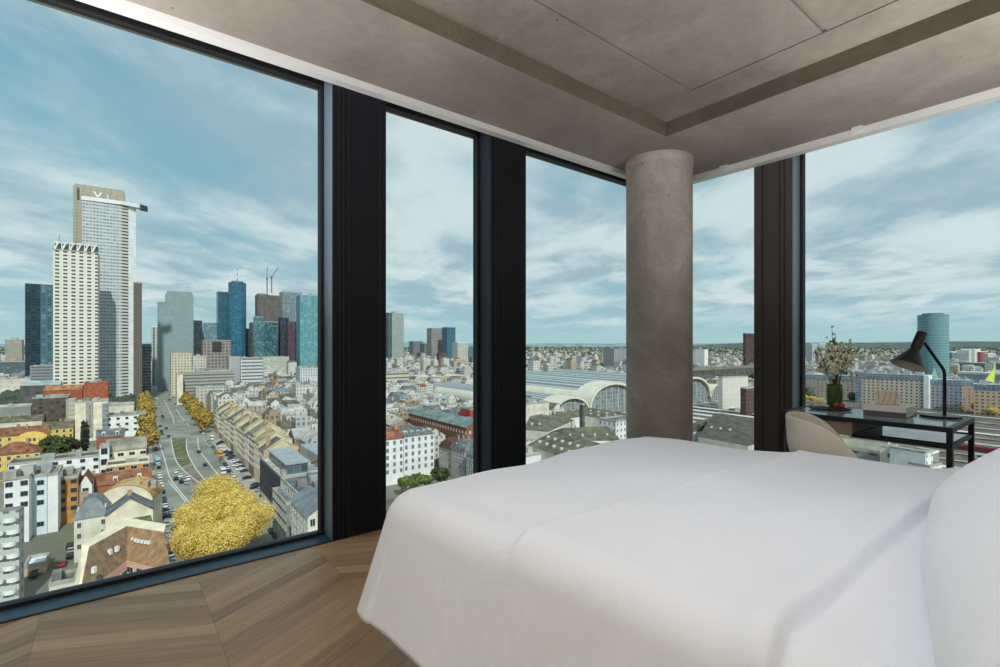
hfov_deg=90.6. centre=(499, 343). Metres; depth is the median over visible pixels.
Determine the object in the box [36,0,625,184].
window frame
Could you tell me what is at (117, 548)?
roof vent
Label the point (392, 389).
house
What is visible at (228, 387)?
house
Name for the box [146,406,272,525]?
pavement
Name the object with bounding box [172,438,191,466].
lawn
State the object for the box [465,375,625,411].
station hall
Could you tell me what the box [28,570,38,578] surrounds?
car
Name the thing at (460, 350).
apartment block
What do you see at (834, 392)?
vase
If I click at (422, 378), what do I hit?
office block
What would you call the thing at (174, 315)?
office tower
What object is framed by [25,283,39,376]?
office tower
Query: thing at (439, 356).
apartment block
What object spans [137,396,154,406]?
tree
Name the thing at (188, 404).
tree
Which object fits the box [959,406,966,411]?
tree
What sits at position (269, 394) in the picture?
house
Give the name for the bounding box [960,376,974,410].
office block
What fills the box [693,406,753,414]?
platform canopy
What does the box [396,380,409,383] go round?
house
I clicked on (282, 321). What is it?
office tower
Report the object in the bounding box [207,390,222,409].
house
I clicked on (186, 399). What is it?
tree
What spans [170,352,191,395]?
office block
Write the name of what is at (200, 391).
office block
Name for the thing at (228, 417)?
house
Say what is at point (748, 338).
office tower
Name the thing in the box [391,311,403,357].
office tower
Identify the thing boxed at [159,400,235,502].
road marking
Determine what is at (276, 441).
house
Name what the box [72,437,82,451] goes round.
tree
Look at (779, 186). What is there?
window mullion
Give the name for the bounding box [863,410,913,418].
book
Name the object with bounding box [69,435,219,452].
street
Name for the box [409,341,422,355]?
apartment block
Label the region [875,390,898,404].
stone block
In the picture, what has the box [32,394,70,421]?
office block
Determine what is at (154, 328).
office tower
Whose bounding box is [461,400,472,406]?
house
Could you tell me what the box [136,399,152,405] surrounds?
tree
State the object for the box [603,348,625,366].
apartment block
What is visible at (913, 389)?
block
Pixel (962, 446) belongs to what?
train
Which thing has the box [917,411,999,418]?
platform
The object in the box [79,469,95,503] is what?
house
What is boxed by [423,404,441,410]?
house
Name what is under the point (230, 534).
tree
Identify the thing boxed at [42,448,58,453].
tree
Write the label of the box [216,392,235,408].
house
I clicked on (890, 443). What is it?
platform
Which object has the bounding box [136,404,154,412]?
tree
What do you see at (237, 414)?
house
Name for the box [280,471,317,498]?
office block
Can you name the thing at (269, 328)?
office tower
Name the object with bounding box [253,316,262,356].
office tower
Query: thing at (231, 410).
house
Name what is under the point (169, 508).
car
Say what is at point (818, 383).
apartment block
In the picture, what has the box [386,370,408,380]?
office block
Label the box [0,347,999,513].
city buildings
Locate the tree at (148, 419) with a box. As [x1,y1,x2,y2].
[136,414,155,427]
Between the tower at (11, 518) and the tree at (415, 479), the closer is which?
the tower at (11, 518)
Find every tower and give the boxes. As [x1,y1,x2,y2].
[0,506,23,601]
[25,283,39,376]
[40,284,52,364]
[53,235,99,384]
[66,398,76,420]
[73,183,147,397]
[75,397,108,440]
[133,282,141,397]
[142,344,150,392]
[152,326,156,385]
[157,291,192,390]
[193,320,201,354]
[202,322,216,339]
[216,265,245,356]
[246,328,248,356]
[249,322,252,356]
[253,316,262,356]
[255,293,279,355]
[263,321,276,355]
[278,317,288,355]
[279,290,301,321]
[286,321,295,360]
[296,294,317,366]
[386,313,390,357]
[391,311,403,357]
[427,328,441,356]
[442,327,455,358]
[743,333,753,364]
[917,313,948,378]
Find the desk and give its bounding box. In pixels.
[780,405,974,467]
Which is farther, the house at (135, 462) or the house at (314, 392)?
the house at (314, 392)
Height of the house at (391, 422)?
19.947 m
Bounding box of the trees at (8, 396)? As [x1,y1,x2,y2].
[0,346,999,410]
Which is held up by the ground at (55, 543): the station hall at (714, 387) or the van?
the station hall at (714, 387)
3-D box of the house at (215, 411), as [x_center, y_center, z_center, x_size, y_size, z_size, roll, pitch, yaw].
[-207.728,56.050,376.933,15.800,22.400,13.900,0,0,-36]
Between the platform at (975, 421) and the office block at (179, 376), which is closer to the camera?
the platform at (975, 421)
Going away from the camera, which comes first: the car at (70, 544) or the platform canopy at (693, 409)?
the car at (70, 544)
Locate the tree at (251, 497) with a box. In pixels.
[220,487,259,505]
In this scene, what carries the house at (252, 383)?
on the ground at (55, 543)
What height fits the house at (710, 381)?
23.110 m
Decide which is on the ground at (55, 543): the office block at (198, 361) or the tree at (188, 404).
the office block at (198, 361)
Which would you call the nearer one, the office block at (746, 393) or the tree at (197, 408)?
the tree at (197, 408)
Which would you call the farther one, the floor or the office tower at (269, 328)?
the office tower at (269, 328)
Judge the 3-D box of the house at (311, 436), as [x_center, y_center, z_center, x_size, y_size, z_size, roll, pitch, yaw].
[-94.561,55.689,252.984,18.215,23.123,18.238,0,0,0]
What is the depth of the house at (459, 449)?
244.62 m
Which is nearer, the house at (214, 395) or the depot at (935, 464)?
the depot at (935, 464)
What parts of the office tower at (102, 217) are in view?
cornice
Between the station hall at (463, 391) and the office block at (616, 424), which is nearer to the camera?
the office block at (616, 424)
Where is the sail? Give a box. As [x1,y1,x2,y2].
[986,366,995,383]
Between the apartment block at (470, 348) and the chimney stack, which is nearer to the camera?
the chimney stack
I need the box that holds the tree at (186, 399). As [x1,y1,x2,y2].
[183,396,191,403]
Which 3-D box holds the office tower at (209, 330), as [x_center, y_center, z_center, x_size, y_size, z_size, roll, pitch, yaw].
[-538.649,13.934,915.899,24.218,106.632,22.400,0,0,-36]
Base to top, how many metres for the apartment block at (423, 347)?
68.450 m
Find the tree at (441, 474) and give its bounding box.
[429,466,449,481]
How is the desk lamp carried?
on the desk
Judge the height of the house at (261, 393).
25.402 m
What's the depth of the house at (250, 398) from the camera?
451.75 m
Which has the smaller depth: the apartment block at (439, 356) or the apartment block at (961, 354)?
the apartment block at (439, 356)
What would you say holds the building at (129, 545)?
on the ground at (55, 543)
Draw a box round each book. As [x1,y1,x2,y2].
[862,402,914,412]
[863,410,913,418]
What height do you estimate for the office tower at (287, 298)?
176.300 m
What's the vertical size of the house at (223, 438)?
21.400 m
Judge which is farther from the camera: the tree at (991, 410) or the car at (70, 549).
the tree at (991, 410)
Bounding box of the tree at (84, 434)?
[80,420,89,450]
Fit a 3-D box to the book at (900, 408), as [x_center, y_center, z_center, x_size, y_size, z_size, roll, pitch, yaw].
[2.619,0.428,3.337,0.220,0.034,0.235,0,0,-38]
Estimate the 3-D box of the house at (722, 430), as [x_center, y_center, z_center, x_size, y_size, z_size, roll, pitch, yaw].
[152.746,55.250,283.122,87.267,24.000,68.818,0,0,0]
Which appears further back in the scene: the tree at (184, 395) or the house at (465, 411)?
the tree at (184, 395)
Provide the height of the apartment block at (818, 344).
69.985 m
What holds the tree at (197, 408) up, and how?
on the pavement
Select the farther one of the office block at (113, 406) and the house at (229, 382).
the house at (229, 382)
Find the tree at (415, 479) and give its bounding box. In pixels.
[408,472,424,487]
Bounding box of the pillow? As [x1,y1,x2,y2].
[921,448,999,666]
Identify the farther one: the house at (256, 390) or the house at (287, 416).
the house at (256, 390)
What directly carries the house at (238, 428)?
on the ground at (55, 543)
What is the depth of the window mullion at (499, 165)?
4.01 m
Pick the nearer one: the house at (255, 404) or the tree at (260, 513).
the tree at (260, 513)
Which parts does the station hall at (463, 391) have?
glass, arch frame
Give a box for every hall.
[434,382,589,418]
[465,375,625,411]
[526,370,625,383]
[551,369,710,406]
[708,383,717,404]
[958,371,999,383]
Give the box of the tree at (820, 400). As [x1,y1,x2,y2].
[816,397,824,402]
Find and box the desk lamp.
[890,331,963,418]
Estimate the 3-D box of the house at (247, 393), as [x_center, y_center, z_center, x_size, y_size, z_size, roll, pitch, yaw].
[-240.389,55.904,470.884,17.344,22.692,17.376,0,0,0]
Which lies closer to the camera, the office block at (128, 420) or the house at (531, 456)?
the house at (531, 456)
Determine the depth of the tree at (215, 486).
176.75 m
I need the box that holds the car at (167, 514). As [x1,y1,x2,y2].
[162,513,172,517]
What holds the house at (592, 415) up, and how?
on the ground at (55, 543)
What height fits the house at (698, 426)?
18.000 m
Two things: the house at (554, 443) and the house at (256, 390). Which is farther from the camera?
the house at (256, 390)
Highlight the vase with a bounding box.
[826,384,842,406]
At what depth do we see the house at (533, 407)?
337.48 m
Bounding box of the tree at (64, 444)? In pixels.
[37,435,74,453]
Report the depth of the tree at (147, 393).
522.50 m
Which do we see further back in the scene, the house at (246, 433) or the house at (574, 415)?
the house at (574, 415)
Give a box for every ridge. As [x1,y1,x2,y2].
[0,342,894,346]
[693,341,999,348]
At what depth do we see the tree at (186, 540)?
137.12 m
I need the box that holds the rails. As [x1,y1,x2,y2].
[584,401,999,466]
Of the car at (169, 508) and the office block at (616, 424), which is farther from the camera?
the office block at (616, 424)
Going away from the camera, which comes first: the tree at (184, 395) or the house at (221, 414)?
the house at (221, 414)
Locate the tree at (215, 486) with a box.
[189,472,247,501]
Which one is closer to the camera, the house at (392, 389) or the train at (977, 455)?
the train at (977, 455)
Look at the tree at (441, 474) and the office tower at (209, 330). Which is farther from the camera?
the office tower at (209, 330)
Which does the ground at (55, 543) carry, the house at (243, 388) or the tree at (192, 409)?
the house at (243, 388)
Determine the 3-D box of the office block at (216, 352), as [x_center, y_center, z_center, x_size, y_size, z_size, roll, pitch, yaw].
[-412.654,30.672,719.738,35.289,73.157,24.900,0,0,-36]
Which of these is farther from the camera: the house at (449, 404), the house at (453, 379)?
the house at (453, 379)
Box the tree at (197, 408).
[193,406,208,415]
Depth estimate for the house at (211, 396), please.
448.50 m
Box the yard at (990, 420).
[584,401,999,467]
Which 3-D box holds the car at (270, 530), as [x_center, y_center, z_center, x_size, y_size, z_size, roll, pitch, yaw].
[-81.511,66.317,176.250,1.860,1.434,4.400,0,0,-36]
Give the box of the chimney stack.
[579,403,584,426]
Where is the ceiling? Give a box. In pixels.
[27,0,970,186]
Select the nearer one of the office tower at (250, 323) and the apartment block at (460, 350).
the office tower at (250, 323)
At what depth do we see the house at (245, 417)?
296.84 m
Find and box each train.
[956,444,997,452]
[975,452,985,458]
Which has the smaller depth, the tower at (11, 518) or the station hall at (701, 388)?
the tower at (11, 518)
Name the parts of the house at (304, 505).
pane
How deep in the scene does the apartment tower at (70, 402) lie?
353.41 m
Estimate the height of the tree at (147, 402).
16.600 m
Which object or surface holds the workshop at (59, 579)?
on the ground at (55, 543)
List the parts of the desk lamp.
lamp shade, stem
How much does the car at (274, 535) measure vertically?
1.434 m
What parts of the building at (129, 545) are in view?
pane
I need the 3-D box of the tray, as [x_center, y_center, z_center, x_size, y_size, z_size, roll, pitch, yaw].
[2.415,0.473,3.622,0.276,0.013,0.156,0,0,30]
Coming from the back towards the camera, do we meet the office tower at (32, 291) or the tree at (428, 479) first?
the office tower at (32, 291)
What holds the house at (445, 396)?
on the ground at (55, 543)
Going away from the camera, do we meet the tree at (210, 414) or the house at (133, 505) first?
the house at (133, 505)
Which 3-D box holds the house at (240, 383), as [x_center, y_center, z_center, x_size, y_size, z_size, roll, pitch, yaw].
[-300.668,55.177,575.417,17.113,24.147,17.437,0,0,0]
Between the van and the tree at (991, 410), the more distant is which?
the tree at (991, 410)
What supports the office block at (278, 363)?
on the ground at (55, 543)
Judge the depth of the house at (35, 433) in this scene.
302.58 m
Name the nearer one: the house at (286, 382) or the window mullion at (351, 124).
the window mullion at (351, 124)
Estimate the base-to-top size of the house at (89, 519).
19.606 m
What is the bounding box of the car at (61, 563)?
[57,559,66,567]
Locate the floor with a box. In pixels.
[0,530,418,666]
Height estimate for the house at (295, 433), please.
21.544 m
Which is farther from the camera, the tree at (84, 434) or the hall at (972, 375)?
the hall at (972, 375)
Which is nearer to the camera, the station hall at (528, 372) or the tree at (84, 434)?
the tree at (84, 434)
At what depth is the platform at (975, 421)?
418.36 m
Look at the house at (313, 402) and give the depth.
363.39 m
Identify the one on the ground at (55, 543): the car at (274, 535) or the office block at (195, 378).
the office block at (195, 378)
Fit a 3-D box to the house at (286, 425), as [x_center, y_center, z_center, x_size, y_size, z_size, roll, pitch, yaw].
[-130.998,57.179,300.675,15.038,20.142,15.700,0,0,0]
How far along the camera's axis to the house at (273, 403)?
384.38 m
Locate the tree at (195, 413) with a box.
[191,409,205,420]
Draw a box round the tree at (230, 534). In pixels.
[196,513,257,556]
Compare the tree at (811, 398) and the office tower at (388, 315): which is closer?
the tree at (811, 398)
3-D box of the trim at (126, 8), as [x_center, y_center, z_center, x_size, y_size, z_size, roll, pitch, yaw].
[-0.177,-1.662,2.819,8.766,0.056,4.971,0,0,0]
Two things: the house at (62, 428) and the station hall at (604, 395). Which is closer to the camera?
the house at (62, 428)
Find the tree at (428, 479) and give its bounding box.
[421,475,433,484]
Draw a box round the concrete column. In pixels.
[625,149,693,440]
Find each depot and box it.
[840,435,889,449]
[849,446,879,461]
[880,444,890,462]
[908,461,941,467]
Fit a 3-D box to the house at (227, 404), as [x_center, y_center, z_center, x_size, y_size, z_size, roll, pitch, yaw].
[-200.204,54.550,366.577,15.800,25.400,12.700,0,0,-36]
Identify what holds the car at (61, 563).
on the ground at (55, 543)
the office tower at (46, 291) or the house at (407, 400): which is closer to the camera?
the house at (407, 400)
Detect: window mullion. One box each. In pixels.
[318,80,385,539]
[473,132,525,473]
[754,154,804,451]
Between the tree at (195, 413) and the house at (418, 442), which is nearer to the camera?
the house at (418, 442)
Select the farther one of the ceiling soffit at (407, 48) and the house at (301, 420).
the house at (301, 420)
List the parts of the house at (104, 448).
pane, pane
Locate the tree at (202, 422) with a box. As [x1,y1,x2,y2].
[196,415,212,431]
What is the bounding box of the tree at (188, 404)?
[184,400,196,409]
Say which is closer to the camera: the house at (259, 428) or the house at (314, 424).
the house at (259, 428)
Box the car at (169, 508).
[166,507,176,510]
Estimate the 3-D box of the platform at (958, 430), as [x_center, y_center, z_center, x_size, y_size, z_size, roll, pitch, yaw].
[429.154,66.350,268.536,259.220,0.001,352.580,0,0,0]
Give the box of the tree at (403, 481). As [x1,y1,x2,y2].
[397,475,410,493]
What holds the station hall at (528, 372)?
on the ground at (55, 543)
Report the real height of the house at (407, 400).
22.616 m
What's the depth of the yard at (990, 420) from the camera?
387.58 m
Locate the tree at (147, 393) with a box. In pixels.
[138,392,151,397]
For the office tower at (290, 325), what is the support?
on the ground at (55, 543)
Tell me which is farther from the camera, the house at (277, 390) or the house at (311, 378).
the house at (311, 378)
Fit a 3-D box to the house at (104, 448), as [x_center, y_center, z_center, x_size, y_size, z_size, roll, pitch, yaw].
[-189.222,57.637,237.057,3.697,19.225,10.240,0,0,-36]
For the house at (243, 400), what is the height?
23.379 m
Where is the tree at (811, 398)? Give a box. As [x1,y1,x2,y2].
[808,396,816,400]
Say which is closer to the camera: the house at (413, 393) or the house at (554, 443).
the house at (554, 443)
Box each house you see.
[0,413,44,427]
[0,424,51,447]
[0,438,43,480]
[0,464,35,541]
[8,450,98,474]
[32,462,52,535]
[41,418,74,438]
[47,464,62,532]
[61,466,81,523]
[72,490,111,562]
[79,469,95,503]
[82,467,151,492]
[96,425,124,449]
[99,442,109,472]
[102,476,162,522]
[104,489,153,528]
[106,436,146,459]
[106,456,148,471]
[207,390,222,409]
[210,393,215,412]
[213,392,229,414]
[214,403,234,433]
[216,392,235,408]
[217,400,237,435]
[219,404,239,439]
[221,417,224,442]
[224,380,233,385]
[224,404,241,445]
[226,409,236,448]
[227,385,241,391]
[230,406,260,453]
[232,387,246,390]
[233,394,241,399]
[233,411,253,457]
[235,381,246,385]
[236,419,248,461]
[238,396,249,406]
[240,391,255,396]
[240,416,262,464]
[244,421,272,471]
[246,397,260,400]
[246,401,266,409]
[247,382,260,385]
[247,387,261,394]
[248,418,285,477]
[253,384,267,388]
[253,427,292,481]
[255,409,264,418]
[258,435,298,481]
[259,389,268,400]
[262,407,279,422]
[263,390,278,400]
[266,398,283,408]
[269,381,282,386]
[272,388,288,393]
[272,486,290,538]
[276,407,296,420]
[276,420,293,436]
[279,393,295,398]
[281,400,299,406]
[282,380,291,386]
[282,410,300,421]
[285,396,305,402]
[286,403,304,407]
[288,427,310,452]
[290,485,317,535]
[291,411,310,427]
[294,405,307,411]
[298,429,317,452]
[305,396,317,415]
[307,387,317,400]
[308,377,317,381]
[310,389,317,398]
[311,407,317,417]
[311,418,317,431]
[386,386,399,391]
[386,415,402,421]
[386,417,411,426]
[386,424,403,485]
[388,392,403,400]
[389,383,402,387]
[389,408,408,421]
[393,394,411,402]
[394,403,414,410]
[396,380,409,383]
[399,385,416,390]
[399,424,415,428]
[400,398,418,403]
[400,426,434,476]
[402,389,418,398]
[405,400,420,406]
[409,406,472,438]
[411,383,419,393]
[415,384,426,394]
[416,396,430,400]
[419,399,439,405]
[421,381,432,393]
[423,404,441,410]
[423,425,444,464]
[427,393,441,399]
[428,398,445,402]
[429,378,441,392]
[438,435,461,475]
[439,393,458,401]
[440,400,460,407]
[441,408,459,415]
[447,377,459,382]
[450,435,472,478]
[460,406,472,416]
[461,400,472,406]
[466,448,472,475]
[526,399,548,420]
[526,410,578,426]
[526,414,574,439]
[526,445,540,463]
[528,431,599,459]
[549,402,563,414]
[555,426,618,443]
[556,409,574,413]
[585,407,625,426]
[693,418,709,441]
[698,413,753,449]
[707,379,717,383]
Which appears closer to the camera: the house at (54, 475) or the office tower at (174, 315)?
the house at (54, 475)
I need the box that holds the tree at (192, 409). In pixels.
[188,405,198,414]
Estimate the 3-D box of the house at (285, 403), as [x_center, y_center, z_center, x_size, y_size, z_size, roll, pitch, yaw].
[-168.397,56.332,397.618,19.177,21.836,19.786,0,0,0]
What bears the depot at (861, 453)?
on the ground at (55, 543)
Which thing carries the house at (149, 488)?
on the ground at (55, 543)
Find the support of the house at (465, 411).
on the ground at (55, 543)
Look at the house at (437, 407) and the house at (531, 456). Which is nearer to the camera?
the house at (531, 456)
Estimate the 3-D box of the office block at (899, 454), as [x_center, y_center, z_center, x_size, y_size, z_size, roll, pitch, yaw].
[194.193,58.155,233.865,7.451,18.191,14.240,0,0,-28]
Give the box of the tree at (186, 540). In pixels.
[165,521,215,561]
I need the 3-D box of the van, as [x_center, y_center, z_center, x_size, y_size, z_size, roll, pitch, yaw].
[-143.288,65.564,256.059,2.240,3.028,5.520,0,0,-36]
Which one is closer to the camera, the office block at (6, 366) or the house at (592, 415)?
the house at (592, 415)
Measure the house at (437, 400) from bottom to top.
20.830 m
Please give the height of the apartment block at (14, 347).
81.139 m
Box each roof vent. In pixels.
[91,566,96,572]
[114,546,119,551]
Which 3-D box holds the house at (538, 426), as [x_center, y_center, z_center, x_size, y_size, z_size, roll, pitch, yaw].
[29.996,54.750,287.196,33.619,25.000,42.830,0,0,0]
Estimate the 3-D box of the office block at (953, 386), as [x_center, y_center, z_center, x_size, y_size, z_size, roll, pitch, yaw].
[464.893,50.509,516.402,22.600,33.482,28.453,0,0,-40]
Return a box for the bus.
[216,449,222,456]
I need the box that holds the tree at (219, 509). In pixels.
[192,489,252,527]
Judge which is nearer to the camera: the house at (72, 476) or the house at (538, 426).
the house at (72, 476)
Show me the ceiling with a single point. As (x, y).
(668, 60)
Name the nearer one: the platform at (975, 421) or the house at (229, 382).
the platform at (975, 421)
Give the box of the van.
[220,466,225,474]
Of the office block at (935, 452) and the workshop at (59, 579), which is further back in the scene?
the office block at (935, 452)
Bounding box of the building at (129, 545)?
[74,517,169,584]
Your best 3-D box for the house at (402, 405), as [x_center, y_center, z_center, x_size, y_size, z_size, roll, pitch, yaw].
[-72.326,55.589,370.496,17.364,23.322,17.390,0,0,0]
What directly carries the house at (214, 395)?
on the ground at (55, 543)
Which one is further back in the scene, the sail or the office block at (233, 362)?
the office block at (233, 362)
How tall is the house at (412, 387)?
25.003 m
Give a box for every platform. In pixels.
[890,443,967,454]
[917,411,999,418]
[957,430,999,435]
[964,441,999,446]
[975,421,999,424]
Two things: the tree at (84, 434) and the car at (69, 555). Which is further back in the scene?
the tree at (84, 434)
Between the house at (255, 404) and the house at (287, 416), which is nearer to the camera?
the house at (287, 416)
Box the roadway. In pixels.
[151,373,275,561]
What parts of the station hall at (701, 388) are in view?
glass, arch frame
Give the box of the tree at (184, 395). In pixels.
[178,393,186,403]
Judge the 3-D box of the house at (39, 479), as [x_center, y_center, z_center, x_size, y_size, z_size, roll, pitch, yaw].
[-166.682,55.611,179.997,5.158,23.278,14.240,0,0,-36]
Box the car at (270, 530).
[267,527,273,533]
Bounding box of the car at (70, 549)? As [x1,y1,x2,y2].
[67,547,73,551]
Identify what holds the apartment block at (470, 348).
on the ground at (55, 543)
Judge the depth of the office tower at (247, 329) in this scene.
962.08 m
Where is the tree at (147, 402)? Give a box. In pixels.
[136,401,155,411]
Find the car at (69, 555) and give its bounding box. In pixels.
[65,551,73,558]
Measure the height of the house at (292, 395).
22.765 m
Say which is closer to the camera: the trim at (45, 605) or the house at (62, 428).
the trim at (45, 605)
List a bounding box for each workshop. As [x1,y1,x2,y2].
[24,552,49,576]
[48,568,76,590]
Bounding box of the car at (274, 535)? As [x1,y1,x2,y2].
[271,533,277,539]
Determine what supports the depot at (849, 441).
on the ground at (55, 543)
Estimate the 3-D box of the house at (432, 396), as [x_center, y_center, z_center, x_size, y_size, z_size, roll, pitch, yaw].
[-59.036,56.310,454.316,15.888,21.880,16.318,0,0,0]
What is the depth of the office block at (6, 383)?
591.13 m
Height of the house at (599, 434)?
23.000 m
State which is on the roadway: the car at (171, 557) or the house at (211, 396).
the car at (171, 557)
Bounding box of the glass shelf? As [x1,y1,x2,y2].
[860,426,966,444]
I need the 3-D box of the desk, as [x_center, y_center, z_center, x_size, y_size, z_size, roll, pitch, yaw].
[2.553,0.865,3.393,0.645,0.770,0.930,0,0,-38]
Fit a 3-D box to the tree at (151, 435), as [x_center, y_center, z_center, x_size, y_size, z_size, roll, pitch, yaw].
[-216.195,59.314,302.635,11.890,15.894,14.836,0,0,28]
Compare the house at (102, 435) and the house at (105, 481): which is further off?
the house at (102, 435)
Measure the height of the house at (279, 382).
22.079 m
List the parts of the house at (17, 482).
pane, pane, pane, pane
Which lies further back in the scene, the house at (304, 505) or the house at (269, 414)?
the house at (269, 414)
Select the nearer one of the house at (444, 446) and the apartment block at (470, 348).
the house at (444, 446)
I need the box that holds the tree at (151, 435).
[134,428,160,453]
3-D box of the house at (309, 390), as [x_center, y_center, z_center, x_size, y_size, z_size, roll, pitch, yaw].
[-172.105,53.845,462.304,18.664,26.809,18.538,0,0,0]
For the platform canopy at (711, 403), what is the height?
5.700 m
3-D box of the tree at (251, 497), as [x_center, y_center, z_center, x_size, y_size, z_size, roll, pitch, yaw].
[-89.080,58.123,168.771,13.307,18.284,13.498,0,0,-25]
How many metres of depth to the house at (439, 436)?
275.84 m
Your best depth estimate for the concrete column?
4.34 m
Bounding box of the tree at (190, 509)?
[170,494,216,530]
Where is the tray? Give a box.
[808,406,852,410]
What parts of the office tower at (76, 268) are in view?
crown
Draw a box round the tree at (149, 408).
[141,406,153,413]
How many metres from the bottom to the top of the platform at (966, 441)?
0.001 m
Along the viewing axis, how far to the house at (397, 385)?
556.20 m
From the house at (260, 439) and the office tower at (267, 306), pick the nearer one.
the house at (260, 439)
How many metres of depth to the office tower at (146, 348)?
622.68 m
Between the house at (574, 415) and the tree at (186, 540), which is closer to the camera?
the tree at (186, 540)
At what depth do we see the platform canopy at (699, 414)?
432.16 m
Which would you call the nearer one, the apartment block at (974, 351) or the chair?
the chair
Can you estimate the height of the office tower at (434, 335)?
115.420 m
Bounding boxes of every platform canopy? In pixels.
[693,403,739,414]
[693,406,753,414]
[693,409,839,435]
[693,413,711,420]
[701,402,717,408]
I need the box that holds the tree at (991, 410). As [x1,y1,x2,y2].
[986,406,998,413]
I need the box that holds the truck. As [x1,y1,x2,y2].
[155,457,160,462]
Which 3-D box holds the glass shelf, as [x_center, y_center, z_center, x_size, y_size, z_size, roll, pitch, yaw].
[2.686,0.593,3.223,0.589,0.008,0.442,0,0,-38]
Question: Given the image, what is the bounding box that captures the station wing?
[693,365,753,378]
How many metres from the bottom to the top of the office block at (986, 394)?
32.270 m
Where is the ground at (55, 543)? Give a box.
[0,347,973,596]
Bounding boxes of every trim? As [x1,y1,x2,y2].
[0,514,386,621]
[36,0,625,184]
[77,0,999,183]
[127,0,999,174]
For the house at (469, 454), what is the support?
on the ground at (55, 543)
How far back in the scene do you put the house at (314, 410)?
353.41 m
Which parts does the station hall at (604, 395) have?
arch frame, glass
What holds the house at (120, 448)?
on the ground at (55, 543)
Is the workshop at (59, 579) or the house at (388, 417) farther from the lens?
the house at (388, 417)
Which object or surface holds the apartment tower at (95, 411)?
on the ground at (55, 543)
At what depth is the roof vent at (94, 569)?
114.15 m
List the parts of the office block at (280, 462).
glass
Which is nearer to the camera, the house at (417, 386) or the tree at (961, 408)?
the tree at (961, 408)
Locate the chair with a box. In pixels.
[785,411,857,457]
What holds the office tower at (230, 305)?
on the ground at (55, 543)
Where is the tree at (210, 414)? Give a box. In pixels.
[198,411,214,428]
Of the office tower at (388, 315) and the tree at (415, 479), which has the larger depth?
the office tower at (388, 315)
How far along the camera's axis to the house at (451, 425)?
299.86 m
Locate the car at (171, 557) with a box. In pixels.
[169,554,175,561]
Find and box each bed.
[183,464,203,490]
[357,437,959,666]
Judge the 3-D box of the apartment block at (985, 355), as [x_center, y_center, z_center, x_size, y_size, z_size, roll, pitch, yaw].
[1361.345,46.641,1387.615,99.407,41.218,26.400,0,0,-36]
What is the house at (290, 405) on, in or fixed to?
on the ground at (55, 543)
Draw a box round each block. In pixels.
[0,360,24,373]
[0,376,29,393]
[0,403,31,416]
[5,338,23,360]
[20,380,61,403]
[30,364,52,380]
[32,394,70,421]
[43,384,83,399]
[84,379,108,398]
[108,410,145,436]
[109,402,133,412]
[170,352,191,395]
[176,373,182,404]
[180,369,233,395]
[192,354,205,370]
[194,385,225,409]
[201,340,230,369]
[227,356,240,385]
[240,356,262,383]
[260,356,288,373]
[260,443,317,507]
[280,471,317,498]
[291,381,317,397]
[296,366,317,381]
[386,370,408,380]
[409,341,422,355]
[409,374,465,381]
[420,344,426,356]
[436,353,447,364]
[452,343,467,361]
[468,346,472,361]
[599,415,625,438]
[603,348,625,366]
[695,349,707,366]
[718,376,747,412]
[740,386,753,415]
[805,345,817,361]
[805,371,854,398]
[810,343,825,358]
[855,370,931,408]
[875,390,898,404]
[889,444,932,465]
[918,447,938,461]
[930,376,962,410]
[949,351,956,358]
[949,360,999,369]
[956,350,971,361]
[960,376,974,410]
[961,349,979,361]
[974,380,999,415]
[977,351,987,361]
[983,353,995,361]
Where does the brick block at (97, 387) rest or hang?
on the ground at (55, 543)
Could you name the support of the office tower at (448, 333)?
on the ground at (55, 543)
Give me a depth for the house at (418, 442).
244.86 m
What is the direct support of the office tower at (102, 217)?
on the ground at (55, 543)
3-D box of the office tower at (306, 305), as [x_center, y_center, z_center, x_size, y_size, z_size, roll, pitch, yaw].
[-328.447,-10.941,889.893,66.329,156.381,26.400,0,0,-36]
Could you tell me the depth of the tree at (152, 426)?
322.89 m
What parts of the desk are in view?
leg, drawer, frame, glass, shelf frame, leg, leg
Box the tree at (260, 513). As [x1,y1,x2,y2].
[223,501,277,545]
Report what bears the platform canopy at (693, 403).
on the ground at (55, 543)
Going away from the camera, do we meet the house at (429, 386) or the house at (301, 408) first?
the house at (301, 408)
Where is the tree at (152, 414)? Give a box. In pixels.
[142,410,155,417]
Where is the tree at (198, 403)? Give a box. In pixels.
[190,401,203,407]
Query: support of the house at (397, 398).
on the ground at (55, 543)
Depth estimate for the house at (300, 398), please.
418.05 m
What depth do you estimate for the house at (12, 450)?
248.29 m
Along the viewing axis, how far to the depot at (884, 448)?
243.85 m
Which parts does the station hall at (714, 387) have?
glass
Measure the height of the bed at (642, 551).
1.150 m
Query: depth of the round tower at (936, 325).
678.73 m
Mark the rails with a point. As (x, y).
(810, 401)
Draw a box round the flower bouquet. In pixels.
[811,326,859,384]
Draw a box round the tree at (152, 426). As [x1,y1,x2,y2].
[137,422,157,436]
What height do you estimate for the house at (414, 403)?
21.106 m
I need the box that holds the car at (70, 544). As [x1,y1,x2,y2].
[66,542,73,548]
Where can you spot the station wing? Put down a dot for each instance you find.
(740, 370)
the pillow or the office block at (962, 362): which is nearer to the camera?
the pillow

